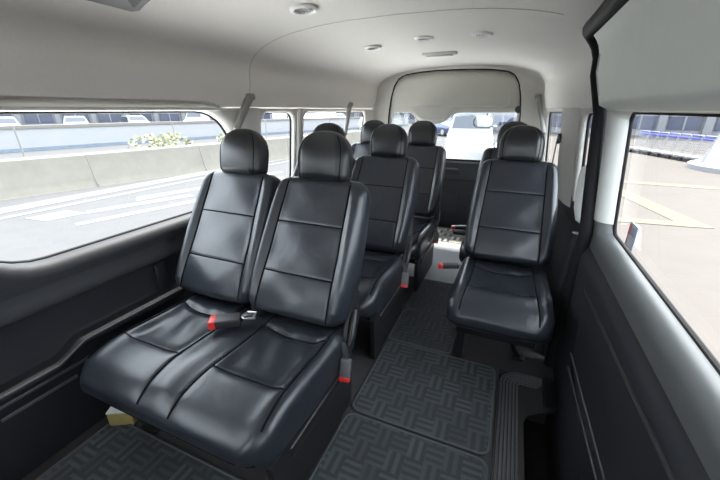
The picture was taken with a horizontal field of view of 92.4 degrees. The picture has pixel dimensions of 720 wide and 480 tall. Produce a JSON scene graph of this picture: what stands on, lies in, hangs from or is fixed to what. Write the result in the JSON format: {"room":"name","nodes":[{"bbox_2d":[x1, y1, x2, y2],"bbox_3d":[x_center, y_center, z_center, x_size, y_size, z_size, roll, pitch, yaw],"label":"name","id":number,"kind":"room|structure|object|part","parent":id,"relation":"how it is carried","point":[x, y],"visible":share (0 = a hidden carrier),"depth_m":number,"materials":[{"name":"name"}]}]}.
{"room":"vehicle interior","nodes":[
{"label":"vehicle interior","id":0,"kind":"room"},
{"bbox_2d":[0,96,372,479],"bbox_3d":[-0.849,-0.050,1.806,0.124,1.260,4.770,9,22,22],"label":"wall","id":1,"kind":"structure","parent":0,"point":[56,311],"depth_m":1.30,"materials":[{"name":"grey plastic"}]},
{"bbox_2d":[0,111,226,263],"bbox_3d":[-0.983,-0.283,1.474,0.061,0.515,1.240,9,22,22],"label":"window","id":2,"kind":"structure","parent":1,"relation":"in","point":[75,112],"depth_m":1.36,"materials":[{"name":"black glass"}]},
{"bbox_2d":[0,106,239,110],"bbox_3d":[-1.196,-0.271,0.707,0.012,0.012,2.750,9,22,22],"label":"trim","id":3,"kind":"structure","parent":1,"relation":"attached to","point":[2,108],"depth_m":1.25,"materials":[{"name":"grey plastic"}]},
{"bbox_2d":[242,108,259,132],"bbox_3d":[-0.632,-0.524,2.054,0.069,0.492,0.155,9,22,22],"label":"trim","id":4,"kind":"structure","parent":1,"relation":"attached to","point":[252,119],"depth_m":1.97,"materials":[{"name":"grey plastic"}]},
{"bbox_2d":[265,112,291,176],"bbox_3d":[-0.569,-0.597,2.323,0.059,0.505,0.370,9,22,22],"label":"window","id":5,"kind":"structure","parent":1,"relation":"in","point":[276,112],"depth_m":2.45,"materials":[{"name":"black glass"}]},
{"bbox_2d":[296,108,303,162],"bbox_3d":[-0.428,-0.692,2.499,0.069,0.492,0.080,9,22,22],"label":"trim","id":6,"kind":"structure","parent":1,"relation":"attached to","point":[300,111],"depth_m":2.44,"materials":[{"name":"grey plastic"}]},
{"bbox_2d":[307,112,363,142],"bbox_3d":[-0.218,-0.886,3.088,0.059,0.505,1.200,9,22,22],"label":"window","id":7,"kind":"structure","parent":1,"relation":"in","point":[307,112],"depth_m":3.01,"materials":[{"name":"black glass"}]},
{"bbox_2d":[21,226,554,479],"bbox_3d":[0.051,0.789,1.768,1.870,0.297,4.870,9,22,22],"label":"floor","id":8,"kind":"structure","parent":0,"point":[497,355],"depth_m":1.72,"materials":[{"name":"carpet"}]},
{"bbox_2d":[106,407,137,425],"bbox_3d":[-0.981,0.717,1.446,0.097,0.074,0.087,-2,21,-4],"label":"cardboard box","id":9,"kind":"object","parent":8,"relation":"on","point":[115,417],"visible":0.29,"depth_m":1.41,"materials":[{"name":"yellow cardboard"}]},
{"bbox_3d":[-0.981,0.685,1.434,0.097,0.006,0.087,-2,21,-4],"label":"lid","id":10,"kind":"part","parent":9,"relation":"part of","materials":[{"name":"white cardboard"}]},
{"bbox_2d":[35,423,241,479],"bbox_3d":[-0.809,0.956,0.905,0.860,0.012,0.910,9,22,22],"label":"floor mat","id":11,"kind":"object","parent":8,"relation":"on","point":[118,452],"visible":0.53,"depth_m":1.27,"materials":[{"name":"black rubber"}]},
{"bbox_2d":[80,129,369,479],"bbox_3d":[-0.472,0.186,1.332,0.909,1.132,0.853,9,22,22],"label":"seat","id":12,"kind":"object","parent":8,"relation":"on","point":[252,369],"visible":1,"depth_m":1.32,"materials":[{"name":"black leather"}]},
{"bbox_3d":[-0.834,0.667,1.391,0.080,0.190,0.090,9,22,22],"label":"leg","id":13,"kind":"part","parent":12,"relation":"part of","materials":[{"name":"black metal"}]},
{"bbox_2d":[80,293,349,468],"bbox_3d":[-0.525,0.454,1.295,0.812,0.181,0.574,9,22,22],"label":"seat cushion","id":14,"kind":"object","parent":12,"relation":"on","point":[243,395],"depth_m":1.14,"materials":[{"name":"black leather"}]},
{"bbox_3d":[-0.593,-0.017,1.568,0.455,0.554,0.350,9,22,22],"label":"backrest","id":15,"kind":"part","parent":12,"relation":"part of","materials":[{"name":"black leather"}]},
{"bbox_3d":[-0.210,0.041,1.415,0.455,0.554,0.350,9,22,22],"label":"backrest","id":16,"kind":"part","parent":12,"relation":"part of","materials":[{"name":"black leather"}]},
{"bbox_3d":[-0.501,0.549,1.392,0.800,0.050,0.400,9,22,22],"label":"seat frame","id":17,"kind":"part","parent":12,"relation":"part of","materials":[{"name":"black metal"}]},
{"bbox_3d":[-0.034,0.350,1.338,0.018,0.126,0.083,8,22,20],"label":"recliner lever","id":18,"kind":"part","parent":12,"relation":"part of","materials":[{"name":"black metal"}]},
{"bbox_3d":[-0.027,0.344,1.353,0.018,0.126,0.078,8,22,20],"label":"recliner lever","id":19,"kind":"part","parent":12,"relation":"part of","materials":[{"name":"grey plastic"}]},
{"bbox_3d":[-0.020,0.339,1.368,0.020,0.125,0.073,9,22,22],"label":"recliner lever","id":20,"kind":"part","parent":12,"relation":"part of","materials":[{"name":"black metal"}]},
{"bbox_2d":[293,123,419,358],"bbox_3d":[-0.153,-0.076,2.027,0.909,1.132,0.853,9,22,22],"label":"seat","id":21,"kind":"object","parent":8,"relation":"on","point":[391,178],"visible":0.38,"depth_m":2.02,"materials":[{"name":"black leather"}]},
{"bbox_3d":[-0.275,-0.279,2.263,0.455,0.554,0.350,9,22,22],"label":"backrest","id":22,"kind":"part","parent":21,"relation":"part of","materials":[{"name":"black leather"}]},
{"bbox_3d":[-0.182,0.288,2.087,0.800,0.050,0.400,9,22,22],"label":"seat frame","id":23,"kind":"part","parent":21,"relation":"part of","materials":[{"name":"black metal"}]},
{"bbox_2d":[358,250,403,317],"bbox_3d":[-0.207,0.192,1.990,0.812,0.181,0.574,9,22,22],"label":"seat cushion","id":24,"kind":"object","parent":21,"relation":"on","point":[382,274],"depth_m":1.81,"materials":[{"name":"black leather"}]},
{"bbox_3d":[0.108,-0.221,2.110,0.455,0.554,0.350,9,22,22],"label":"backrest","id":25,"kind":"part","parent":21,"relation":"part of","materials":[{"name":"black leather"}]},
{"bbox_3d":[0.284,0.088,2.033,0.018,0.126,0.083,8,22,20],"label":"recliner lever","id":26,"kind":"part","parent":21,"relation":"part of","materials":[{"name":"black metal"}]},
{"bbox_2d":[309,413,487,479],"bbox_3d":[0.040,0.918,1.005,0.578,0.012,0.875,9,22,22],"label":"floor mat","id":27,"kind":"object","parent":8,"relation":"on","point":[362,447],"visible":1,"depth_m":1.28,"materials":[{"name":"black rubber"}]},
{"bbox_2d":[351,120,445,291],"bbox_3d":[0.172,-0.326,2.690,0.909,1.132,0.853,9,22,22],"label":"seat","id":28,"kind":"object","parent":8,"relation":"on","point":[422,135],"visible":0.28,"depth_m":2.68,"materials":[{"name":"black leather"}]},
{"bbox_3d":[0.051,-0.529,2.927,0.455,0.554,0.350,9,22,22],"label":"backrest","id":29,"kind":"part","parent":28,"relation":"part of","materials":[{"name":"black leather"}]},
{"bbox_2d":[365,219,433,258],"bbox_3d":[0.119,-0.058,2.653,0.812,0.181,0.574,9,22,22],"label":"seat cushion","id":30,"kind":"object","parent":28,"relation":"on","point":[422,230],"depth_m":2.43,"materials":[{"name":"black leather"}]},
{"bbox_3d":[0.143,0.038,2.751,0.800,0.050,0.400,9,22,22],"label":"seat frame","id":31,"kind":"part","parent":28,"relation":"part of","materials":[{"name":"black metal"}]},
{"bbox_3d":[0.433,-0.471,2.773,0.455,0.554,0.350,9,22,22],"label":"backrest","id":32,"kind":"part","parent":28,"relation":"part of","materials":[{"name":"black leather"}]},
{"bbox_2d":[388,309,456,353],"bbox_3d":[0.385,0.528,2.040,0.360,0.012,0.350,9,22,22],"label":"floor mat","id":33,"kind":"object","parent":8,"relation":"on","point":[420,329],"visible":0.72,"depth_m":2.02,"materials":[{"name":"black rubber"}]},
{"bbox_2d":[352,341,495,454],"bbox_3d":[0.319,0.689,1.613,0.578,0.012,0.520,9,22,22],"label":"floor mat","id":34,"kind":"object","parent":8,"relation":"on","point":[444,398],"visible":1,"depth_m":1.56,"materials":[{"name":"black rubber"}]},
{"bbox_2d":[406,279,452,316],"bbox_3d":[0.545,0.396,2.390,0.360,0.012,0.445,9,22,22],"label":"floor mat","id":35,"kind":"object","parent":8,"relation":"on","point":[431,296],"visible":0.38,"depth_m":2.37,"materials":[{"name":"black rubber"}]},
{"bbox_2d":[437,228,465,243],"bbox_3d":[0.807,-0.087,3.608,1.040,0.058,0.400,9,22,22],"label":"rug","id":36,"kind":"object","parent":8,"relation":"on","point":[445,235],"depth_m":3.55,"materials":[{"name":"grey carpet"}]},
{"bbox_3d":[1.056,-0.081,3.579,0.170,0.049,0.050,9,22,22],"label":"floor bracket","id":37,"kind":"part","parent":36,"relation":"part of","materials":[{"name":"black plastic"}]},
{"bbox_2d":[451,121,541,267],"bbox_3d":[0.967,-0.224,2.434,0.611,1.141,0.853,9,22,22],"label":"seat","id":38,"kind":"object","parent":8,"relation":"on","point":[491,152],"visible":0.09,"depth_m":2.55,"materials":[{"name":"black leather"}]},
{"bbox_2d":[459,236,533,267],"bbox_3d":[0.949,0.045,2.382,0.452,0.180,0.574,9,22,22],"label":"seat cushion","id":39,"kind":"object","parent":38,"relation":"on","point":[462,254],"depth_m":2.20,"materials":[{"name":"black leather"}]},
{"bbox_3d":[1.091,-0.395,2.571,0.452,0.554,0.350,9,22,22],"label":"backrest","id":40,"kind":"part","parent":38,"relation":"part of","materials":[{"name":"black leather"}]},
{"bbox_2d":[438,125,558,360],"bbox_3d":[0.721,0.018,1.790,0.611,1.141,0.853,9,22,22],"label":"seat","id":41,"kind":"object","parent":8,"relation":"on","point":[512,217],"visible":1,"depth_m":1.83,"materials":[{"name":"black leather"}]},
{"bbox_3d":[0.521,0.511,1.791,0.040,0.200,0.055,9,22,22],"label":"leg","id":42,"kind":"part","parent":41,"relation":"part of","materials":[{"name":"black metal"}]},
{"bbox_3d":[0.719,0.389,1.817,0.360,0.050,0.420,9,22,22],"label":"seat frame","id":43,"kind":"part","parent":41,"relation":"part of","materials":[{"name":"black metal"}]},
{"bbox_2d":[446,257,554,343],"bbox_3d":[0.702,0.288,1.738,0.452,0.180,0.574,9,22,22],"label":"seat cushion","id":44,"kind":"object","parent":41,"relation":"on","point":[508,301],"depth_m":1.57,"materials":[{"name":"black leather"}]},
{"bbox_3d":[0.845,-0.152,1.927,0.452,0.554,0.350,9,22,22],"label":"backrest","id":45,"kind":"part","parent":41,"relation":"part of","materials":[{"name":"black leather"}]},
{"bbox_2d":[491,372,556,479],"bbox_3d":[0.543,0.877,1.102,0.240,0.020,1.355,9,22,22],"label":"step","id":46,"kind":"structure","parent":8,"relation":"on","point":[520,397],"depth_m":1.47,"materials":[{"name":"plastic"}]},
{"bbox_2d":[0,0,603,108],"bbox_3d":[-0.010,-0.661,1.192,1.721,0.383,4.770,9,22,22],"label":"ceiling","id":47,"kind":"structure","parent":0,"point":[218,52],"depth_m":1.50,"materials":[{"name":"fabric"}]},
{"bbox_2d":[87,0,149,11],"bbox_3d":[-0.719,-0.727,0.988,0.214,0.056,0.285,9,22,22],"label":"ceiling vent","id":48,"kind":"object","parent":47,"relation":"in","point":[129,5],"visible":1,"depth_m":1.09,"materials":[{"name":"grey plastic"}]},
{"bbox_2d":[233,93,254,129],"bbox_3d":[-0.648,-0.525,1.878,0.056,0.512,0.309,6,21,15],"label":"belt","id":49,"kind":"object","parent":47,"relation":"hanging from","point":[249,97],"visible":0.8,"depth_m":1.87,"materials":[{"name":"grey fabric"}]},
{"bbox_2d":[289,4,317,15],"bbox_3d":[-0.225,-0.916,1.374,0.115,0.019,0.115,11,23,27],"label":"recessed light","id":50,"kind":"object","parent":47,"relation":"in","point":[297,9],"visible":1,"depth_m":1.36,"materials":[{"name":"white plastic"}]},
{"bbox_2d":[344,102,352,134],"bbox_3d":[-0.130,-0.953,3.041,0.052,0.492,0.311,6,22,16],"label":"belt","id":51,"kind":"object","parent":47,"relation":"hanging from","point":[350,104],"visible":0.73,"depth_m":3.03,"materials":[{"name":"grey fabric"}]},
{"bbox_2d":[364,45,381,50],"bbox_3d":[0.083,-1.218,2.189,0.109,0.021,0.110,6,22,16],"label":"recessed light","id":52,"kind":"object","parent":47,"relation":"in","point":[371,47],"visible":1,"depth_m":2.17,"materials":[{"name":"white plastic"}]},
{"bbox_2d":[414,36,433,41],"bbox_3d":[0.365,-1.148,1.970,0.110,0.013,0.110,9,22,22],"label":"recessed light","id":53,"kind":"object","parent":47,"relation":"in","point":[418,38],"visible":1,"depth_m":1.95,"materials":[{"name":"white plastic"}]},
{"bbox_2d":[422,51,457,56],"bbox_3d":[0.574,-1.339,2.488,0.250,0.021,0.080,9,22,22],"label":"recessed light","id":54,"kind":"object","parent":47,"relation":"in","point":[446,53],"visible":1,"depth_m":2.46,"materials":[{"name":"grey plastic"}]},
{"bbox_2d":[471,31,492,37],"bbox_3d":[0.643,-1.083,1.820,0.109,0.019,0.110,6,22,16],"label":"recessed light","id":55,"kind":"object","parent":47,"relation":"in","point":[479,34],"visible":1,"depth_m":1.79,"materials":[{"name":"white plastic"}]},
{"bbox_2d":[372,64,544,129],"bbox_3d":[0.909,-0.878,3.537,1.720,1.628,0.130,9,22,22],"label":"wall","id":56,"kind":"structure","parent":0,"point":[531,82],"depth_m":3.15,"materials":[{"name":"grey plastic"}]},
{"bbox_2d":[388,69,545,229],"bbox_3d":[0.964,-0.938,3.714,1.700,1.645,0.393,9,22,22],"label":"door","id":57,"kind":"structure","parent":56,"relation":"in","point":[434,96],"depth_m":3.44,"materials":[{"name":"grey plastic"}]},
{"bbox_3d":[0.334,-1.134,3.774,0.035,0.520,0.040,9,22,22],"label":"window trim","id":58,"kind":"part","parent":57,"relation":"part of","materials":[{"name":"grey plastic"}]},
{"bbox_3d":[0.911,-0.471,3.759,1.287,0.740,0.050,9,22,22],"label":"panel","id":59,"kind":"part","parent":57,"relation":"part of","materials":[{"name":"black plastic"}]},
{"bbox_3d":[0.949,-0.725,3.612,0.170,0.062,0.012,9,22,22],"label":"pull handle","id":60,"kind":"part","parent":57,"relation":"part of","materials":[{"name":"black plastic"}]},
{"bbox_3d":[0.904,-1.398,3.391,1.273,0.495,0.088,9,22,22],"label":"trim","id":61,"kind":"part","parent":57,"relation":"part of","materials":[{"name":"grey plastic"}]},
{"bbox_3d":[0.911,-0.826,3.625,1.277,0.018,0.035,9,22,22],"label":"window sill","id":62,"kind":"part","parent":57,"relation":"part of","materials":[{"name":"black plastic"}]},
{"bbox_2d":[473,113,493,127],"bbox_3d":[1.261,-1.307,3.505,0.210,0.328,0.280,9,22,22],"label":"mirror","id":63,"kind":"object","parent":57,"relation":"attached to","point":[480,121],"depth_m":3.60,"materials":[{"name":"white glass"}]},
{"bbox_2d":[534,107,592,301],"bbox_3d":[1.343,-0.123,2.460,0.145,1.535,1.879,7,22,17],"label":"wall","id":64,"kind":"structure","parent":0,"point":[566,223],"depth_m":1.94,"materials":[{"name":"black plastic"}]},
{"bbox_2d":[535,94,545,133],"bbox_3d":[1.578,-0.982,3.024,0.059,0.557,0.298,-1,21,-4],"label":"belt","id":65,"kind":"object","parent":64,"relation":"hanging from","point":[537,96],"visible":0.91,"depth_m":3.01,"materials":[{"name":"grey fabric"}]},
{"bbox_2d":[545,112,561,161],"bbox_3d":[1.533,-0.752,2.712,0.059,0.490,0.778,7,22,18],"label":"window","id":66,"kind":"structure","parent":64,"relation":"in","point":[550,112],"depth_m":3.02,"materials":[{"name":"black rubber"}]},
{"bbox_2d":[552,133,561,162],"bbox_3d":[1.239,-0.430,2.219,0.033,0.488,0.196,11,23,27],"label":"belt","id":67,"kind":"object","parent":64,"relation":"hanging from","point":[558,140],"visible":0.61,"depth_m":2.19,"materials":[{"name":"grey fabric"}]},
{"bbox_2d":[540,232,577,356],"bbox_3d":[0.999,0.289,1.730,0.081,0.683,0.056,-18,27,-39],"label":"trim","id":68,"kind":"structure","parent":64,"relation":"attached to","point":[567,260],"depth_m":1.69,"materials":[{"name":"black plastic"}]},
{"bbox_2d":[557,108,579,206],"bbox_3d":[1.258,-0.532,2.133,0.078,0.532,0.571,7,22,19],"label":"trim","id":69,"kind":"structure","parent":64,"relation":"attached to","point":[570,117],"depth_m":2.00,"materials":[{"name":"grey plastic"}]},
{"bbox_2d":[574,165,585,222],"bbox_3d":[1.018,-0.206,1.558,0.082,0.302,0.065,9,22,22],"label":"grip","id":70,"kind":"object","parent":64,"relation":"attached to","point":[581,179],"visible":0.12,"depth_m":1.56,"materials":[{"name":"grey plastic"}]},
{"bbox_2d":[544,0,628,367],"bbox_3d":[0.445,0.319,0.476,0.201,1.550,2.563,9,22,22],"label":"trim","id":71,"kind":"structure","parent":64,"relation":"attached to","point":[607,9],"depth_m":1.43,"materials":[{"name":"black rubber"}]},
{"bbox_2d":[582,113,592,166],"bbox_3d":[1.141,-0.374,1.708,0.059,0.490,0.317,8,22,19],"label":"window","id":72,"kind":"structure","parent":64,"relation":"in","point":[590,114],"depth_m":1.80,"materials":[{"name":"black rubber"}]},
{"bbox_3d":[0.040,0.796,-0.369,0.270,1.810,1.180,9,22,22],"label":"wall","id":73,"kind":"structure","parent":0,"visible":0},
{"bbox_2d":[545,0,719,479],"bbox_3d":[0.637,0.324,0.854,0.240,1.792,1.640,9,22,22],"label":"door","id":74,"kind":"structure","parent":73,"relation":"in","point":[637,398],"depth_m":0.86,"materials":[{"name":"grey plastic"}]},
{"bbox_3d":[0.702,0.730,0.977,0.088,0.944,1.640,9,22,22],"label":"panel","id":75,"kind":"part","parent":74,"relation":"part of","materials":[{"name":"black plastic"}]},
{"bbox_3d":[0.615,-0.376,0.593,0.197,0.298,1.628,9,22,22],"label":"trim","id":76,"kind":"part","parent":74,"relation":"part of","materials":[{"name":"grey plastic"}]},
{"bbox_2d":[613,112,719,374],"bbox_3d":[0.755,-0.032,0.765,0.058,0.480,1.347,9,22,22],"label":"window","id":77,"kind":"structure","parent":74,"relation":"attached to","point":[714,362],"depth_m":0.97,"materials":[{"name":"black rubber"}]},
{"bbox_2d":[625,221,638,251],"bbox_3d":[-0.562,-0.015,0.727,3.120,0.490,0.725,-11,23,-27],"label":"sticker","id":78,"kind":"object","parent":77,"relation":"attached to","point":[633,229],"depth_m":1.19,"materials":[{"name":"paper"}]},
{"label":"outside","id":79,"kind":"structure","parent":0,"visible":0},
{"bbox_2d":[547,133,719,362],"bbox_3d":[34.665,0.147,5.107,61.000,0.112,120.000,9,22,22],"label":"pavement","id":80,"kind":"structure","parent":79,"point":[674,207],"depth_m":6.05,"materials":[{"name":"beige paint"}]},
{"bbox_2d":[490,113,719,137],"bbox_3d":[28.422,-11.248,26.093,35.000,6.450,9.000,15,25,34],"label":"building","id":81,"kind":"structure","parent":80,"relation":"on","point":[695,125],"depth_m":26.14,"materials":[{"name":"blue glass"}]},
{"bbox_2d":[629,130,650,147],"bbox_3d":[13.493,-4.892,17.010,1.033,0.956,0.591,1,21,4],"label":"luggage cart","id":82,"kind":"object","parent":80,"relation":"on","point":[644,134],"visible":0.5,"depth_m":16.88,"materials":[{"name":"metal"}]},
{"bbox_2d":[629,131,659,151],"bbox_3d":[13.440,-4.675,16.435,1.032,0.956,0.591,1,21,4],"label":"luggage cart","id":83,"kind":"object","parent":80,"relation":"on","point":[656,135],"visible":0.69,"depth_m":16.40,"materials":[{"name":"metal"}]},
{"bbox_2d":[645,136,655,146],"bbox_3d":[13.813,-4.685,16.404,0.108,0.483,0.520,1,21,4],"label":"grille","id":84,"kind":"object","parent":83,"relation":"attached to","point":[654,139],"depth_m":16.38,"materials":[{"name":"metal"}]},
{"bbox_2d":[634,132,669,153],"bbox_3d":[13.386,-4.458,15.860,1.033,0.956,0.591,1,21,4],"label":"luggage cart","id":85,"kind":"object","parent":80,"relation":"on","point":[668,133],"visible":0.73,"depth_m":15.87,"materials":[{"name":"metal"}]},
{"bbox_2d":[653,137,665,147],"bbox_3d":[13.760,-4.468,15.829,0.108,0.483,0.520,1,21,4],"label":"grille","id":86,"kind":"object","parent":85,"relation":"attached to","point":[657,137],"depth_m":15.85,"materials":[{"name":"metal"}]},
{"bbox_2d":[643,133,680,155],"bbox_3d":[13.333,-4.242,15.285,1.033,0.956,0.591,1,21,4],"label":"luggage cart","id":87,"kind":"object","parent":80,"relation":"on","point":[675,137],"visible":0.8,"depth_m":15.25,"materials":[{"name":"metal"}]},
{"bbox_2d":[643,149,668,151],"bbox_3d":[13.239,-3.974,15.393,0.845,0.078,0.560,1,21,4],"label":"tray","id":88,"kind":"object","parent":87,"relation":"on","point":[644,150],"depth_m":15.44,"materials":[{"name":"metal"}]},
{"bbox_2d":[664,138,675,148],"bbox_3d":[13.707,-4.252,15.254,0.108,0.483,0.520,1,21,4],"label":"grille","id":89,"kind":"object","parent":87,"relation":"attached to","point":[667,138],"depth_m":15.25,"materials":[{"name":"metal"}]},
{"bbox_2d":[652,134,692,157],"bbox_3d":[13.280,-4.025,14.710,1.032,0.956,0.591,1,21,4],"label":"luggage cart","id":90,"kind":"object","parent":80,"relation":"on","point":[690,135],"visible":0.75,"depth_m":14.67,"materials":[{"name":"metal"}]},
{"bbox_2d":[652,151,679,153],"bbox_3d":[13.186,-3.758,14.818,0.845,0.078,0.560,1,21,4],"label":"tray","id":91,"kind":"object","parent":90,"relation":"on","point":[671,152],"depth_m":14.86,"materials":[{"name":"metal"}]},
{"bbox_3d":[13.276,-4.061,14.697,0.938,0.772,0.556,1,21,4],"label":"frame","id":92,"kind":"part","parent":90,"relation":"part of","materials":[{"name":"metal"}]},
{"bbox_2d":[673,139,687,150],"bbox_3d":[13.653,-4.035,14.679,0.108,0.483,0.520,1,21,4],"label":"grille","id":93,"kind":"object","parent":90,"relation":"attached to","point":[684,145],"depth_m":14.66,"materials":[{"name":"metal"}]},
{"bbox_2d":[663,135,704,159],"bbox_3d":[13.226,-3.809,14.136,1.033,0.956,0.591,1,21,4],"label":"luggage cart","id":94,"kind":"object","parent":80,"relation":"on","point":[703,136],"visible":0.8,"depth_m":14.13,"materials":[{"name":"metal"}]},
{"bbox_2d":[663,153,688,155],"bbox_3d":[13.133,-3.541,14.243,0.845,0.078,0.560,1,21,4],"label":"tray","id":95,"kind":"object","parent":94,"relation":"on","point":[669,154],"depth_m":14.19,"materials":[{"name":"metal"}]},
{"bbox_2d":[686,140,698,152],"bbox_3d":[13.600,-3.819,14.105,0.108,0.483,0.520,1,21,4],"label":"grille","id":96,"kind":"object","parent":94,"relation":"attached to","point":[689,140],"depth_m":14.11,"materials":[{"name":"metal"}]},
{"bbox_2d":[686,156,702,159],"bbox_3d":[13.119,-3.375,12.986,1.033,0.956,0.591,1,21,4],"label":"luggage cart","id":97,"kind":"object","parent":80,"relation":"on","point":[687,157],"visible":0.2,"depth_m":13.16,"materials":[{"name":"metal"}]},
{"bbox_2d":[674,136,716,160],"bbox_3d":[13.173,-3.592,13.561,1.033,0.956,0.591,1,21,4],"label":"luggage cart","id":98,"kind":"object","parent":80,"relation":"on","point":[675,155],"visible":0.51,"depth_m":13.59,"materials":[{"name":"metal"}]},
{"bbox_2d":[674,154,702,157],"bbox_3d":[13.079,-3.324,13.668,0.845,0.078,0.560,1,21,4],"label":"tray","id":99,"kind":"object","parent":98,"relation":"on","point":[675,155],"depth_m":13.70,"materials":[{"name":"metal"}]},
{"bbox_2d":[697,142,711,153],"bbox_3d":[13.546,-3.602,13.530,0.108,0.483,0.520,1,21,4],"label":"grille","id":100,"kind":"object","parent":98,"relation":"attached to","point":[702,142],"depth_m":13.60,"materials":[{"name":"metal"}]},
{"bbox_2d":[686,133,719,173],"bbox_3d":[12.901,-5.064,10.321,3.240,6.000,3.240,9,22,22],"label":"column","id":101,"kind":"structure","parent":80,"relation":"on","point":[710,162],"depth_m":11.47,"materials":[{"name":"white concrete"}]},
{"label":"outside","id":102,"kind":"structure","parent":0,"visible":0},
{"bbox_2d":[0,118,498,260],"bbox_3d":[-24.161,-8.736,28.701,66.000,0.110,120.000,9,22,22],"label":"road","id":103,"kind":"structure","parent":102,"point":[31,227],"depth_m":7.11,"materials":[{"name":"grey asphalt"}]},
{"bbox_2d":[0,117,19,125],"bbox_3d":[-24.201,-7.630,23.552,4.270,1.460,1.755,19,28,41],"label":"car","id":104,"kind":"object","parent":103,"relation":"on","point":[4,121],"visible":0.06,"depth_m":23.13,"materials":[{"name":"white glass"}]},
{"bbox_2d":[63,116,88,123],"bbox_3d":[-22.180,-8.935,27.015,1.755,1.460,4.270,-16,26,-37],"label":"car","id":105,"kind":"object","parent":103,"relation":"on","point":[66,119],"visible":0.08,"depth_m":26.39,"materials":[{"name":"silver metal"}]},
{"bbox_2d":[119,115,148,122],"bbox_3d":[-19.552,-10.111,30.138,4.270,1.460,1.755,17,27,38],"label":"car","id":106,"kind":"object","parent":103,"relation":"on","point":[126,118],"visible":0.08,"depth_m":29.63,"materials":[{"name":"white metal"}]},
{"bbox_2d":[0,113,272,124],"bbox_3d":[-39.735,-16.621,39.642,60.999,6.950,9.000,-16,26,-36],"label":"building","id":107,"kind":"structure","parent":103,"relation":"on","point":[23,119],"depth_m":41.75,"materials":[{"name":"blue glass"}]},
{"bbox_2d":[127,132,194,148],"bbox_3d":[-8.230,-3.955,14.454,1.985,1.046,2.908,4,21,10],"label":"shrub","id":108,"kind":"object","parent":103,"relation":"on","point":[166,137],"visible":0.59,"depth_m":14.12,"materials":[{"name":"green plant"}]},
{"bbox_2d":[0,130,360,200],"bbox_3d":[-6.487,-2.197,10.028,1.047,0.840,25.969,13,24,30],"label":"concrete barrier","id":109,"kind":"object","parent":103,"relation":"on","point":[30,176],"visible":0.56,"depth_m":9.31,"materials":[{"name":"grey concrete"}]},
{"bbox_2d":[12,126,27,157],"bbox_3d":[-7.891,-2.259,7.995,0.120,0.711,0.120,9,22,22],"label":"marker post","id":110,"kind":"object","parent":109,"relation":"on","point":[12,126],"visible":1,"depth_m":7.98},
{"bbox_2d":[171,122,178,145],"bbox_3d":[-5.748,-3.278,10.698,0.120,0.711,0.120,9,22,22],"label":"marker post","id":111,"kind":"object","parent":109,"relation":"on","point":[171,122],"visible":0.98,"depth_m":10.68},
{"bbox_2d":[184,113,209,120],"bbox_3d":[-15.884,-11.620,33.576,1.755,1.860,4.270,-3,21,-8],"label":"car","id":112,"kind":"object","parent":103,"relation":"on","point":[189,116],"visible":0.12,"depth_m":32.74,"materials":[{"name":"white metal"}]},
{"bbox_2d":[0,116,407,152],"bbox_3d":[-10.389,-7.694,24.106,1.686,1.200,55.294,14,25,33],"label":"wall","id":113,"kind":"structure","parent":103,"relation":"on","point":[56,136],"depth_m":19.86,"materials":[{"name":"blue painted metal"},{"name":"white painted metal"},{"name":"concrete"}]},
{"bbox_2d":[216,132,224,141],"bbox_3d":[-5.904,-4.972,17.107,2.053,1.082,3.089,9,22,22],"label":"shrub","id":114,"kind":"object","parent":103,"relation":"on","point":[223,132],"visible":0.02,"depth_m":16.35,"materials":[{"name":"yellow plant"}]},
{"bbox_2d":[329,113,344,117],"bbox_3d":[-3.013,-17.009,48.442,1.755,1.460,4.270,-8,22,-21],"label":"car","id":115,"kind":"object","parent":103,"relation":"on","point":[332,115],"visible":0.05,"depth_m":47.93,"materials":[{"name":"silver metal"}]},
{"bbox_2d":[358,118,361,130],"bbox_3d":[0.857,-8.558,26.016,1.755,1.460,4.270,-2,21,-5],"label":"car","id":116,"kind":"object","parent":103,"relation":"on","point":[360,121],"visible":0.13,"depth_m":26.45,"materials":[{"name":"white metal"}]},
{"bbox_2d":[343,112,452,122],"bbox_3d":[16.516,-22.476,55.890,41.000,6.450,9.000,5,21,14],"label":"building","id":117,"kind":"structure","parent":103,"relation":"on","point":[411,118],"depth_m":55.45,"materials":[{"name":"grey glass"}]},
{"bbox_2d":[434,118,451,135],"bbox_3d":[6.482,-9.244,27.837,1.755,1.460,4.270,-11,23,-26],"label":"car","id":118,"kind":"object","parent":103,"relation":"on","point":[442,128],"visible":0.27,"depth_m":26.62,"materials":[{"name":"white metal"}]},
{"bbox_2d":[444,113,494,159],"bbox_3d":[4.167,-3.909,13.111,1.755,1.860,4.270,6,21,15],"label":"car","id":119,"kind":"object","parent":103,"relation":"on","point":[463,140],"visible":0.58,"depth_m":11.88,"materials":[{"name":"white metal"}]}
]}

